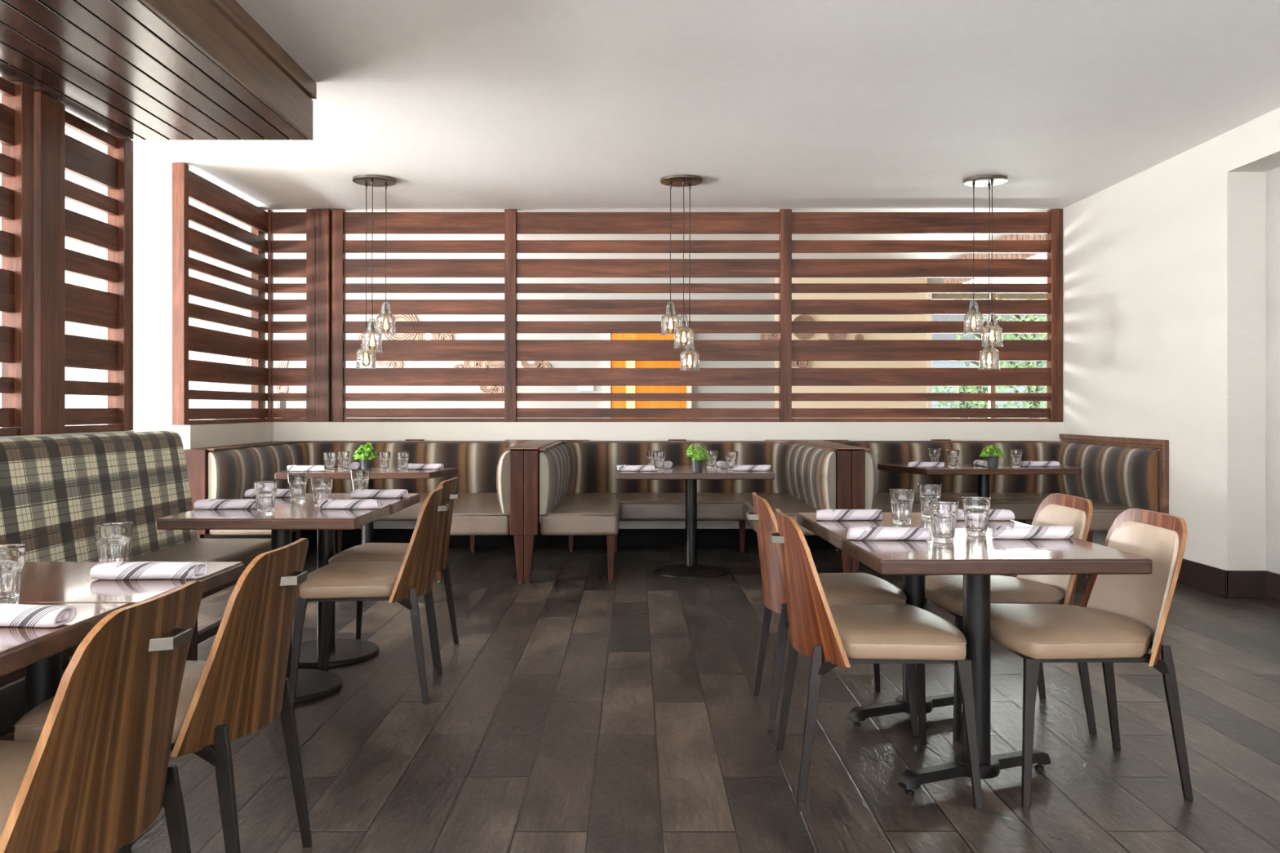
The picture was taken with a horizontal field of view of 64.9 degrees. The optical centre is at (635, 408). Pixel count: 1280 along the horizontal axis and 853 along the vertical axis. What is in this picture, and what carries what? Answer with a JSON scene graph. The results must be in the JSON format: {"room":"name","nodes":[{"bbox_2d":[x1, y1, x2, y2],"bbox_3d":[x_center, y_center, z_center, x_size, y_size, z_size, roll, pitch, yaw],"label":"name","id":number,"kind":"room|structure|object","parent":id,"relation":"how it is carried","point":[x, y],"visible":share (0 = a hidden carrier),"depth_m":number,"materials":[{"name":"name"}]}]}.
{"room":"restaurant","nodes":[
{"label":"restaurant","id":0,"kind":"room"},
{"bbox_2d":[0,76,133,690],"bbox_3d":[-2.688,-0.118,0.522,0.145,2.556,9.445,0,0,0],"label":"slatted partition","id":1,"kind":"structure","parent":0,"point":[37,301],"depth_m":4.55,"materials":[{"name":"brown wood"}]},
{"bbox_2d":[0,272,942,431],"bbox_3d":[-1.000,-0.270,12.680,16.400,2.860,0.240,0,0,0],"label":"wall","id":2,"kind":"structure","parent":0,"point":[152,291],"depth_m":12.60,"materials":[{"name":"white paint"}]},
{"bbox_2d":[136,408,146,418],"bbox_3d":[-6.191,0.068,12.594,0.120,0.116,0.013,0,0,0],"label":"outlet plate","id":3,"kind":"object","parent":2,"relation":"attached to","point":[140,413],"visible":1,"depth_m":12.59,"materials":[{"name":"white plastic"}]},
{"bbox_2d":[244,358,297,393],"bbox_3d":[-4.517,-0.494,12.584,0.730,0.634,0.028,0,0,0],"label":"art","id":4,"kind":"object","parent":2,"relation":"attached to","point":[277,364],"visible":0.27,"depth_m":12.58,"materials":[{"name":"brown wood"}]},
{"bbox_2d":[358,314,453,368],"bbox_3d":[-2.860,-0.873,12.584,1.220,0.777,0.028,0,0,0],"label":"art","id":5,"kind":"object","parent":2,"relation":"attached to","point":[395,364],"visible":0.33,"depth_m":12.58,"materials":[{"name":"brown wood"}]},
{"bbox_2d":[423,333,432,339],"bbox_3d":[-2.598,-0.900,12.586,0.104,0.104,0.005,0,0,0],"label":"mirror","id":6,"kind":"object","parent":5,"relation":"attached to","point":[426,335],"depth_m":12.58,"materials":[{"name":"grey mirror"}]},
{"bbox_2d":[453,360,551,393],"bbox_3d":[-1.667,-0.474,12.584,1.207,0.607,0.028,0,0,0],"label":"art","id":7,"kind":"object","parent":2,"relation":"attached to","point":[467,364],"visible":0.45,"depth_m":12.57,"materials":[{"name":"brown wood"}]},
{"bbox_2d":[579,386,593,391],"bbox_3d":[-0.614,-0.262,12.588,0.180,0.080,0.025,0,0,0],"label":"thermostat","id":8,"kind":"object","parent":2,"relation":"attached to","point":[581,388],"visible":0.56,"depth_m":12.57,"materials":[{"name":"white plastic"}]},
{"bbox_2d":[603,333,691,408],"bbox_3d":[0.150,0.070,12.545,1.100,2.180,0.110,0,0,0],"label":"door","id":9,"kind":"structure","parent":2,"relation":"in","point":[606,364],"depth_m":12.54,"materials":[{"name":"orange wood"}]},
{"bbox_2d":[760,314,863,368],"bbox_3d":[2.195,-0.832,12.544,1.296,0.682,0.028,0,0,0],"label":"art","id":10,"kind":"object","parent":2,"relation":"attached to","point":[801,364],"visible":0.38,"depth_m":12.54,"materials":[{"name":"brown wood"}]},
{"bbox_2d":[927,293,1047,408],"bbox_3d":[4.720,-0.425,12.583,2.240,2.230,0.166,0,0,0],"label":"window","id":11,"kind":"structure","parent":2,"relation":"in","point":[930,295],"depth_m":12.57,"materials":[{"name":"paint"}]},
{"bbox_2d":[932,293,1047,299],"bbox_3d":[4.715,-1.420,12.585,2.030,0.100,0.030,0,0,0],"label":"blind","id":12,"kind":"object","parent":11,"relation":"attached to","point":[935,295],"depth_m":12.57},
{"bbox_2d":[165,422,1063,538],"bbox_3d":[0.197,0.637,7.815,6.874,1.045,1.770,0,0,0],"label":"wall","id":13,"kind":"structure","parent":0,"point":[193,436],"depth_m":8.54,"materials":[{"name":"paint"}]},
{"bbox_2d":[172,162,268,425],"bbox_3d":[-3.174,-0.791,7.777,0.112,1.810,1.686,0,0,0],"label":"wall","id":14,"kind":"structure","parent":13,"relation":"on","point":[186,184],"depth_m":7.48,"materials":[{"name":"brown wood"}]},
{"bbox_2d":[291,528,832,545],"bbox_3d":[0.275,1.090,8.528,6.690,0.140,0.014,0,0,0],"label":"baseboard","id":15,"kind":"structure","parent":13,"relation":"attached to","point":[625,536],"depth_m":8.52,"materials":[{"name":"black"}]},
{"bbox_2d":[267,208,1062,422],"bbox_3d":[0.247,-0.790,8.588,6.761,1.811,0.104,0,0,0],"label":"slatted partition","id":16,"kind":"structure","parent":13,"relation":"on","point":[326,349],"depth_m":8.57,"materials":[{"name":"brown wood"}]},
{"bbox_2d":[1177,558,1279,601],"bbox_3d":[3.746,1.077,1.490,0.252,0.165,10.980,0,0,0],"label":"baseboard","id":17,"kind":"structure","parent":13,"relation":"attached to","point":[1226,584],"depth_m":6.17,"materials":[{"name":"brown wood"}]},
{"bbox_2d":[0,545,1279,852],"bbox_3d":[-1.000,1.220,4.300,16.400,0.120,17.000,0,0,0],"label":"floor","id":18,"kind":"structure","parent":0,"point":[573,709],"depth_m":3.50,"materials":[{"name":"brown wood"}]},
{"bbox_2d":[0,603,129,677],"bbox_3d":[-1.480,0.791,1.896,0.764,0.737,0.585,0,0,0],"label":"dining table","id":19,"kind":"object","parent":18,"relation":"on","point":[20,647],"visible":0.48,"depth_m":1.91,"materials":[{"name":"brown wood"}]},
{"bbox_2d":[0,543,26,604],"bbox_3d":[-1.365,0.359,2.165,0.089,0.126,0.089,0,0,-25],"label":"tumbler","id":20,"kind":"object","parent":19,"relation":"on","point":[12,556],"visible":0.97,"depth_m":2.15,"materials":[{"name":"clear glass"}]},
{"bbox_2d":[0,603,76,627],"bbox_3d":[-1.234,0.402,1.968,0.262,0.042,0.077,0,0,2],"label":"rolled napkin","id":21,"kind":"object","parent":19,"relation":"on","point":[11,615],"visible":1,"depth_m":1.94,"materials":[{"name":"fabric"}]},
{"bbox_2d":[0,581,202,852],"bbox_3d":[-1.096,0.746,1.795,0.576,0.828,0.580,0,0,0],"label":"dining chair","id":22,"kind":"object","parent":18,"relation":"on","point":[98,775],"visible":1,"depth_m":1.68,"materials":[{"name":"brown wood"}]},
{"bbox_2d":[18,561,244,852],"bbox_3d":[-1.463,0.791,2.487,0.764,0.737,0.585,0,0,0],"label":"dining table","id":23,"kind":"object","parent":18,"relation":"on","point":[42,582],"visible":0.41,"depth_m":2.45,"materials":[{"name":"brown wood"}]},
{"bbox_2d":[93,521,133,563],"bbox_3d":[-1.350,0.359,2.600,0.089,0.126,0.089,0,0,-2],"label":"tumbler","id":24,"kind":"object","parent":23,"relation":"on","point":[113,540],"visible":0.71,"depth_m":2.57,"materials":[{"name":"clear glass"}]},
{"bbox_2d":[89,561,208,579],"bbox_3d":[-1.209,0.402,2.505,0.262,0.041,0.078,0,0,0],"label":"rolled napkin","id":25,"kind":"object","parent":23,"relation":"on","point":[114,570],"visible":1,"depth_m":2.48,"materials":[{"name":"fabric"}]},
{"bbox_2d":[0,430,271,741],"bbox_3d":[-2.265,0.638,1.100,0.680,1.044,8.600,0,0,0],"label":"bench","id":26,"kind":"object","parent":18,"relation":"on","point":[54,490],"visible":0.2,"depth_m":4.47,"materials":[{"name":"fabric"}]},
{"bbox_2d":[128,538,271,569],"bbox_3d":[-2.263,0.755,4.802,0.675,0.120,1.196,0,0,0],"label":"seat cushion","id":27,"kind":"object","parent":26,"relation":"on","point":[244,550],"depth_m":4.95,"materials":[{"name":"brown leather"}]},
{"bbox_2d":[13,537,312,852],"bbox_3d":[-1.096,0.746,2.440,0.576,0.828,0.580,0,0,0],"label":"dining chair","id":28,"kind":"object","parent":18,"relation":"on","point":[242,686],"visible":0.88,"depth_m":2.29,"materials":[{"name":"brown wood"}]},
{"bbox_2d":[156,504,390,703],"bbox_3d":[-1.463,0.791,4.155,0.764,0.737,0.569,0,0,0],"label":"dining table","id":29,"kind":"object","parent":18,"relation":"on","point":[311,684],"visible":0.57,"depth_m":4.01,"materials":[{"name":"brown wood"}]},
{"bbox_2d":[194,498,257,509],"bbox_3d":[-1.717,0.402,4.245,0.262,0.041,0.078,0,0,-2],"label":"rolled napkin","id":30,"kind":"object","parent":29,"relation":"on","point":[208,504],"visible":0.88,"depth_m":4.22,"materials":[{"name":"fabric"}]},
{"bbox_2d":[253,480,277,513],"bbox_3d":[-1.505,0.359,4.090,0.089,0.126,0.089,0,0,-31],"label":"tumbler","id":31,"kind":"object","parent":29,"relation":"on","point":[265,491],"visible":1,"depth_m":4.06,"materials":[{"name":"clear glass"}]},
{"bbox_2d":[311,476,333,507],"bbox_3d":[-1.342,0.359,4.305,0.089,0.126,0.089,0,0,-3],"label":"tumbler","id":32,"kind":"object","parent":29,"relation":"on","point":[322,487],"visible":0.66,"depth_m":4.27,"materials":[{"name":"clear glass"}]},
{"bbox_2d":[317,498,380,509],"bbox_3d":[-1.210,0.402,4.244,0.262,0.041,0.076,0,0,1],"label":"rolled napkin","id":33,"kind":"object","parent":29,"relation":"on","point":[366,504],"visible":1,"depth_m":4.21,"materials":[{"name":"fabric"}]},
{"bbox_2d":[243,493,420,668],"bbox_3d":[-1.455,0.791,4.728,0.764,0.737,0.569,0,0,0],"label":"dining table","id":34,"kind":"object","parent":18,"relation":"on","point":[342,652],"visible":0.52,"depth_m":4.69,"materials":[{"name":"brown wood"}]},
{"bbox_2d":[244,488,290,497],"bbox_3d":[-1.728,0.402,4.803,0.262,0.042,0.077,0,0,0],"label":"rolled napkin","id":35,"kind":"object","parent":34,"relation":"on","point":[251,492],"visible":0.44,"depth_m":4.77,"materials":[{"name":"fabric"}]},
{"bbox_2d":[287,472,307,501],"bbox_3d":[-1.545,0.359,4.600,0.089,0.126,0.089,0,0,-21],"label":"tumbler","id":36,"kind":"object","parent":34,"relation":"on","point":[297,482],"visible":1,"depth_m":4.57,"materials":[{"name":"clear glass"}]},
{"bbox_2d":[350,469,369,489],"bbox_3d":[-1.331,0.359,4.860,0.089,0.126,0.089,0,0,-29],"label":"tumbler","id":37,"kind":"object","parent":34,"relation":"on","point":[360,477],"visible":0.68,"depth_m":4.83,"materials":[{"name":"clear glass"}]},
{"bbox_2d":[349,488,408,497],"bbox_3d":[-1.216,0.402,4.765,0.262,0.042,0.076,0,0,-1],"label":"rolled napkin","id":38,"kind":"object","parent":34,"relation":"on","point":[359,493],"visible":1,"depth_m":4.74,"materials":[{"name":"fabric"}]},
{"bbox_2d":[275,467,457,544],"bbox_3d":[-1.868,0.791,6.921,1.183,0.737,0.642,0,0,0],"label":"table","id":39,"kind":"object","parent":18,"relation":"on","point":[366,531],"visible":0.3,"depth_m":6.68,"materials":[{"name":"brown wood"}]},
{"bbox_2d":[287,465,325,471],"bbox_3d":[-2.217,0.402,6.779,0.262,0.041,0.076,0,0,0],"label":"rolled napkin","id":40,"kind":"object","parent":39,"relation":"on","point":[290,468],"visible":1,"depth_m":6.75,"materials":[{"name":"fabric"}]},
{"bbox_2d":[322,452,336,471],"bbox_3d":[-2.070,0.359,6.800,0.089,0.126,0.089,0,0,-7],"label":"tumbler","id":41,"kind":"object","parent":39,"relation":"on","point":[329,458],"visible":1,"depth_m":6.77,"materials":[{"name":"clear glass"}]},
{"bbox_2d":[336,451,349,470],"bbox_3d":[-2.030,0.359,6.970,0.089,0.126,0.089,0,0,-13],"label":"tumbler","id":42,"kind":"object","parent":39,"relation":"on","point":[342,457],"visible":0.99,"depth_m":6.94,"materials":[{"name":"clear glass"}]},
{"bbox_2d":[348,462,359,469],"bbox_3d":[-1.980,0.402,7.090,0.078,0.041,0.262,0,0,-10],"label":"rolled napkin","id":43,"kind":"object","parent":39,"relation":"on","point":[355,465],"visible":1,"depth_m":6.98,"materials":[{"name":"fabric"}]},
{"bbox_2d":[352,442,377,470],"bbox_3d":[-1.844,0.326,6.865,0.176,0.193,0.174,0,0,0],"label":"potted plant","id":44,"kind":"object","parent":39,"relation":"on","point":[365,462],"visible":0.98,"depth_m":6.84,"materials":[{"name":"green plant"}]},
{"bbox_2d":[377,451,390,471],"bbox_3d":[-1.715,0.359,6.850,0.089,0.126,0.089,0,0,-36],"label":"tumbler","id":45,"kind":"object","parent":39,"relation":"on","point":[384,457],"visible":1,"depth_m":6.82,"materials":[{"name":"clear glass"}]},
{"bbox_2d":[395,451,409,471],"bbox_3d":[-1.588,0.359,6.860,0.089,0.126,0.089,0,0,36],"label":"tumbler","id":46,"kind":"object","parent":39,"relation":"on","point":[402,457],"visible":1,"depth_m":6.83,"materials":[{"name":"clear glass"}]},
{"bbox_2d":[407,463,443,469],"bbox_3d":[-1.470,0.402,6.985,0.262,0.042,0.076,0,0,0],"label":"rolled napkin","id":47,"kind":"object","parent":39,"relation":"on","point":[411,466],"visible":0.87,"depth_m":6.95,"materials":[{"name":"fabric"}]},
{"bbox_2d":[207,439,530,582],"bbox_3d":[-1.855,0.710,7.617,2.033,0.900,1.797,0,0,0],"label":"banquette","id":48,"kind":"object","parent":18,"relation":"on","point":[483,467],"visible":0.56,"depth_m":8.02,"materials":[{"name":"brown fabric"}]},
{"bbox_2d":[289,485,448,705],"bbox_3d":[-1.067,0.746,4.160,0.576,0.828,0.580,0,0,-4],"label":"dining chair","id":49,"kind":"object","parent":18,"relation":"on","point":[400,582],"visible":0.96,"depth_m":3.96,"materials":[{"name":"beige leather"}]},
{"bbox_2d":[317,476,461,670],"bbox_3d":[-1.118,0.746,4.746,0.576,0.828,0.580,0,0,2],"label":"dining chair","id":50,"kind":"object","parent":18,"relation":"on","point":[368,552],"visible":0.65,"depth_m":4.66,"materials":[{"name":"brown wood"}]},
{"bbox_2d":[505,440,589,582],"bbox_3d":[-0.743,0.711,7.595,0.709,0.898,1.841,0,0,0],"label":"divider","id":51,"kind":"object","parent":18,"relation":"on","point":[524,458],"visible":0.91,"depth_m":6.68,"materials":[{"name":"brown wood"}]},
{"bbox_2d":[538,439,836,582],"bbox_3d":[0.348,0.710,7.617,1.989,0.900,1.797,0,0,0],"label":"banquette","id":52,"kind":"object","parent":18,"relation":"on","point":[581,493],"visible":0.86,"depth_m":7.86,"materials":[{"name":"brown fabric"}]},
{"bbox_2d":[617,465,774,577],"bbox_3d":[0.395,0.791,7.030,1.035,0.737,0.880,0,0,0],"label":"table","id":53,"kind":"object","parent":18,"relation":"on","point":[691,569],"visible":0.9,"depth_m":6.98,"materials":[{"name":"brown wood"}]},
{"bbox_2d":[616,465,655,471],"bbox_3d":[0.002,0.402,6.799,0.262,0.041,0.076,0,0,0],"label":"rolled napkin","id":54,"kind":"object","parent":53,"relation":"on","point":[620,468],"visible":1,"depth_m":6.77,"materials":[{"name":"fabric"}]},
{"bbox_2d":[645,450,658,465],"bbox_3d":[0.118,0.359,7.050,0.089,0.126,0.089,0,0,-4],"label":"tumbler","id":55,"kind":"object","parent":53,"relation":"on","point":[649,453],"visible":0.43,"depth_m":7.02,"materials":[{"name":"clear glass"}]},
{"bbox_2d":[652,451,665,471],"bbox_3d":[0.160,0.359,6.870,0.089,0.126,0.089,0,0,-5],"label":"tumbler","id":56,"kind":"object","parent":53,"relation":"on","point":[659,457],"visible":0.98,"depth_m":6.84,"materials":[{"name":"clear glass"}]},
{"bbox_2d":[663,461,672,467],"bbox_3d":[0.230,0.402,7.240,0.078,0.041,0.262,0,0,6],"label":"rolled napkin","id":57,"kind":"object","parent":53,"relation":"on","point":[667,464],"visible":0.87,"depth_m":7.13,"materials":[{"name":"fabric"}]},
{"bbox_2d":[685,443,711,472],"bbox_3d":[0.418,0.326,6.701,0.174,0.193,0.195,0,0,0],"label":"potted plant","id":58,"kind":"object","parent":53,"relation":"on","point":[696,462],"visible":1,"depth_m":6.67,"materials":[{"name":"green plant"}]},
{"bbox_2d":[705,450,717,468],"bbox_3d":[0.535,0.359,7.100,0.089,0.126,0.089,0,0,-24],"label":"tumbler","id":59,"kind":"object","parent":53,"relation":"on","point":[711,464],"visible":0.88,"depth_m":7.07,"materials":[{"name":"clear glass"}]},
{"bbox_2d":[715,461,726,467],"bbox_3d":[0.627,0.402,7.260,0.077,0.042,0.262,0,0,-6],"label":"rolled napkin","id":60,"kind":"object","parent":53,"relation":"on","point":[720,464],"visible":0.81,"depth_m":7.16,"materials":[{"name":"fabric"}]},
{"bbox_2d":[724,451,737,470],"bbox_3d":[0.662,0.359,6.930,0.089,0.126,0.089,0,0,43],"label":"tumbler","id":61,"kind":"object","parent":53,"relation":"on","point":[731,457],"visible":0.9,"depth_m":6.90,"materials":[{"name":"clear glass"}]},
{"bbox_2d":[733,464,770,471],"bbox_3d":[0.789,0.402,6.820,0.262,0.042,0.076,0,0,0],"label":"rolled napkin","id":62,"kind":"object","parent":53,"relation":"on","point":[738,467],"visible":1,"depth_m":6.79,"materials":[{"name":"fabric"}]},
{"bbox_2d":[764,440,866,573],"bbox_3d":[1.436,0.711,7.595,0.702,0.898,1.841,0,0,0],"label":"divider","id":63,"kind":"object","parent":18,"relation":"on","point":[850,460],"visible":0.28,"depth_m":6.68,"materials":[{"name":"brown wood"}]},
{"bbox_2d":[746,492,919,736],"bbox_3d":[0.715,0.746,3.848,0.576,0.828,0.580,0,0,0],"label":"dining chair","id":64,"kind":"object","parent":18,"relation":"on","point":[839,588],"visible":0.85,"depth_m":3.68,"materials":[{"name":"brown wood"}]},
{"bbox_2d":[768,508,982,809],"bbox_3d":[0.716,0.746,3.195,0.576,0.828,0.580,0,0,0],"label":"dining chair","id":65,"kind":"object","parent":18,"relation":"on","point":[834,635],"visible":1,"depth_m":2.99,"materials":[{"name":"beige leather"}]},
{"bbox_2d":[796,512,1152,795],"bbox_3d":[1.055,0.791,3.460,0.768,0.737,1.285,0,0,-1],"label":"dining table","id":66,"kind":"object","parent":18,"relation":"on","point":[975,558],"visible":0.62,"depth_m":3.10,"materials":[{"name":"brown wood"}]},
{"bbox_2d":[816,509,882,520],"bbox_3d":[0.810,0.402,3.815,0.262,0.041,0.078,0,0,-1],"label":"rolled napkin","id":67,"kind":"object","parent":66,"relation":"on","point":[822,514],"visible":1,"depth_m":3.79,"materials":[{"name":"fabric"}]},
{"bbox_2d":[846,526,928,540],"bbox_3d":[0.812,0.402,3.248,0.262,0.042,0.077,0,0,1],"label":"rolled napkin","id":68,"kind":"object","parent":66,"relation":"on","point":[861,533],"visible":1,"depth_m":3.22,"materials":[{"name":"fabric"}]},
{"bbox_2d":[888,488,914,524],"bbox_3d":[0.974,0.359,3.680,0.089,0.126,0.089,0,0,-19],"label":"tumbler","id":69,"kind":"object","parent":66,"relation":"on","point":[901,500],"visible":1,"depth_m":3.65,"materials":[{"name":"clear glass"}]},
{"bbox_2d":[917,484,942,517],"bbox_3d":[1.146,0.359,3.920,0.089,0.126,0.089,0,0,-9],"label":"tumbler","id":70,"kind":"object","parent":66,"relation":"on","point":[926,492],"visible":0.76,"depth_m":3.89,"materials":[{"name":"clear glass"}]},
{"bbox_2d":[928,501,958,542],"bbox_3d":[0.975,0.359,3.185,0.089,0.126,0.089,0,0,-37],"label":"tumbler","id":71,"kind":"object","parent":66,"relation":"on","point":[943,514],"visible":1,"depth_m":3.15,"materials":[{"name":"clear glass"}]},
{"bbox_2d":[962,496,991,536],"bbox_3d":[1.135,0.359,3.350,0.089,0.126,0.089,0,0,-4],"label":"tumbler","id":72,"kind":"object","parent":66,"relation":"on","point":[976,509],"visible":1,"depth_m":3.32,"materials":[{"name":"clear glass"}]},
{"bbox_2d":[956,509,1014,520],"bbox_3d":[1.298,0.402,3.814,0.262,0.041,0.076,0,0,0],"label":"rolled napkin","id":73,"kind":"object","parent":66,"relation":"on","point":[993,514],"visible":0.49,"depth_m":3.78,"materials":[{"name":"fabric"}]},
{"bbox_2d":[991,525,1073,539],"bbox_3d":[1.292,0.402,3.275,0.262,0.042,0.076,0,0,-1],"label":"rolled napkin","id":74,"kind":"object","parent":66,"relation":"on","point":[1006,532],"visible":1,"depth_m":3.24,"materials":[{"name":"fabric"}]},
{"bbox_2d":[877,463,1081,497],"bbox_3d":[2.541,0.791,7.371,1.378,0.737,0.662,0,0,0],"label":"table","id":75,"kind":"object","parent":18,"relation":"on","point":[983,473],"visible":0.43,"depth_m":7.13,"materials":[{"name":"brown wood"}]},
{"bbox_2d":[906,461,944,467],"bbox_3d":[2.083,0.402,7.223,0.262,0.042,0.077,0,0,3],"label":"rolled napkin","id":76,"kind":"object","parent":75,"relation":"on","point":[915,464],"visible":1,"depth_m":7.19,"materials":[{"name":"fabric"}]},
{"bbox_2d":[928,448,941,462],"bbox_3d":[2.205,0.359,7.420,0.089,0.126,0.089,0,0,-33],"label":"tumbler","id":77,"kind":"object","parent":75,"relation":"on","point":[934,454],"visible":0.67,"depth_m":7.39,"materials":[{"name":"clear glass"}]},
{"bbox_2d":[946,449,959,467],"bbox_3d":[2.268,0.359,7.190,0.089,0.126,0.089,0,0,-23],"label":"tumbler","id":78,"kind":"object","parent":75,"relation":"on","point":[953,455],"visible":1,"depth_m":7.16,"materials":[{"name":"clear glass"}]},
{"bbox_2d":[973,459,987,466],"bbox_3d":[2.560,0.402,7.400,0.076,0.042,0.262,0,0,0],"label":"rolled napkin","id":79,"kind":"object","parent":75,"relation":"on","point":[978,462],"visible":0.77,"depth_m":7.39,"materials":[{"name":"fabric"}]},
{"bbox_2d":[979,444,1006,467],"bbox_3d":[2.543,0.339,7.187,0.183,0.167,0.187,0,0,0],"label":"potted plant","id":80,"kind":"object","parent":75,"relation":"on","point":[992,460],"visible":1,"depth_m":7.15,"materials":[{"name":"green plant"}]},
{"bbox_2d":[1009,448,1022,466],"bbox_3d":[2.765,0.359,7.310,0.089,0.126,0.089,0,0,34],"label":"tumbler","id":81,"kind":"object","parent":75,"relation":"on","point":[1015,455],"visible":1,"depth_m":7.28,"materials":[{"name":"clear glass"}]},
{"bbox_2d":[1021,461,1060,466],"bbox_3d":[2.947,0.402,7.319,0.262,0.041,0.076,0,0,0],"label":"rolled napkin","id":82,"kind":"object","parent":75,"relation":"on","point":[1027,464],"visible":1,"depth_m":7.29,"materials":[{"name":"fabric"}]},
{"bbox_2d":[825,439,1158,576],"bbox_3d":[2.567,0.710,7.617,2.077,0.900,1.797,0,0,0],"label":"banquette","id":83,"kind":"object","parent":18,"relation":"on","point":[1116,479],"visible":0.39,"depth_m":8.08,"materials":[{"name":"multicoloured fabric"}]},
{"bbox_2d":[924,493,1097,740],"bbox_3d":[1.402,0.746,3.805,0.576,0.828,0.580,0,0,0],"label":"dining chair","id":84,"kind":"object","parent":18,"relation":"on","point":[945,592],"visible":0.51,"depth_m":3.69,"materials":[{"name":"beige leather"}]},
{"bbox_2d":[1016,504,1085,604],"bbox_3d":[1.583,0.548,3.805,0.138,0.353,0.478,0,0,0],"label":"cushion","id":85,"kind":"object","parent":84,"relation":"on","point":[1062,588],"depth_m":3.79,"materials":[{"name":"beige leather"}]},
{"bbox_2d":[959,508,1193,808],"bbox_3d":[1.413,0.746,3.207,0.576,0.828,0.580,0,0,0],"label":"dining chair","id":86,"kind":"object","parent":18,"relation":"on","point":[1118,618],"visible":0.87,"depth_m":3.06,"materials":[{"name":"beige leather"}]},
{"bbox_2d":[1086,520,1178,652],"bbox_3d":[1.594,0.548,3.207,0.138,0.353,0.478,0,0,0],"label":"cushion","id":87,"kind":"object","parent":86,"relation":"on","point":[1143,602],"depth_m":3.21,"materials":[{"name":"beige leather"}]},
{"bbox_2d":[0,0,1279,272],"bbox_3d":[-1.000,-1.760,4.300,16.400,0.120,17.000,0,0,0],"label":"ceiling","id":88,"kind":"structure","parent":0,"point":[468,105],"depth_m":5.66,"materials":[{"name":"paint"}]},
{"bbox_2d":[0,0,316,140],"bbox_3d":[-2.182,-1.549,0.623,1.036,0.298,9.245,0,0,0],"label":"soffit","id":89,"kind":"structure","parent":88,"relation":"attached to","point":[133,69],"depth_m":4.23,"materials":[{"name":"brown wood"}]},
{"bbox_2d":[352,174,395,368],"bbox_3d":[-1.935,-0.999,7.446,0.314,1.403,0.322,0,0,0],"label":"pendant light","id":90,"kind":"object","parent":88,"relation":"hanging from","point":[374,180],"visible":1,"depth_m":7.44,"materials":[{"name":"clear glass"}]},
{"bbox_2d":[660,174,702,371],"bbox_3d":[0.339,-0.992,7.449,0.314,1.417,0.317,0,0,0],"label":"pendant light","id":91,"kind":"object","parent":88,"relation":"hanging from","point":[676,180],"visible":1,"depth_m":7.45,"materials":[{"name":"clear glass"}]},
{"bbox_2d":[963,174,1008,369],"bbox_3d":[2.590,-0.997,7.449,0.315,1.407,0.317,0,0,0],"label":"pendant light","id":92,"kind":"object","parent":88,"relation":"hanging from","point":[982,180],"visible":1,"depth_m":7.44,"materials":[{"name":"clear glass"}]},
{"bbox_2d":[942,234,1047,283],"bbox_3d":[4.975,-1.548,10.376,2.650,0.297,3.137,0,0,0],"label":"soffit","id":93,"kind":"structure","parent":88,"relation":"attached to","point":[1011,237],"depth_m":10.78,"materials":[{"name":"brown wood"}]},
{"bbox_2d":[1062,106,1279,570],"bbox_3d":[3.842,-0.270,2.250,0.416,2.860,12.900,0,0,0],"label":"wall","id":94,"kind":"structure","parent":0,"point":[1164,265],"depth_m":6.59,"materials":[{"name":"paint"}]},
{"bbox_2d":[1059,433,1168,514],"bbox_3d":[3.615,0.537,7.692,0.038,0.646,1.685,0,0,0],"label":"trim","id":95,"kind":"structure","parent":94,"relation":"attached to","point":[1163,445],"depth_m":6.98,"materials":[{"name":"brown wood"}]},
{"bbox_2d":[1266,166,1279,573],"bbox_3d":[3.961,-0.270,0.989,0.178,2.860,10.378,0,0,0],"label":"wall niche","id":96,"kind":"object","parent":94,"relation":"in","point":[1273,176],"visible":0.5,"depth_m":6.11,"materials":[{"name":"white paint"}]},
{"bbox_3d":[-5.885,1.157,4.300,6.230,0.006,16.600,0,0,0],"label":"floor","id":97,"kind":"structure","parent":0,"visible":0},
{"bbox_2d":[183,440,295,538],"bbox_3d":[-2.961,0.718,7.615,0.169,0.885,1.790,0,0,0],"label":"end panel","id":98,"kind":"object","parent":97,"relation":"on","point":[197,459],"visible":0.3,"depth_m":6.72,"materials":[{"name":"brown wood"}]},
{"bbox_3d":[-4.620,0.610,12.290,0.840,1.100,0.560,0,0,0],"label":"sideboard","id":99,"kind":"object","parent":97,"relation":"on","visible":0},
{"bbox_2d":[265,400,286,408],"bbox_3d":[-4.430,-0.040,12.248,0.280,0.200,0.205,0,0,0],"label":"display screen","id":100,"kind":"object","parent":99,"relation":"on","point":[277,404],"visible":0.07,"depth_m":12.15,"materials":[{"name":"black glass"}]},
{"label":"outside","id":101,"kind":"structure","parent":0,"visible":0},
{"bbox_3d":[8.000,1.460,26.400,28.000,0.100,27.200,0,0,0],"label":"ground","id":102,"kind":"structure","parent":101,"visible":0},
{"bbox_2d":[932,293,1047,408],"bbox_3d":[7.147,-0.598,17.800,3.713,4.021,3.950,0,0,0],"label":"tree","id":103,"kind":"object","parent":102,"relation":"on","point":[1025,364],"visible":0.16,"depth_m":17.67,"materials":[{"name":"green plant"}]},
{"bbox_2d":[932,314,1047,408],"bbox_3d":[9.000,-0.890,29.500,14.600,4.600,5.800,0,0,0],"label":"house","id":104,"kind":"structure","parent":102,"relation":"on","point":[935,364],"depth_m":26.98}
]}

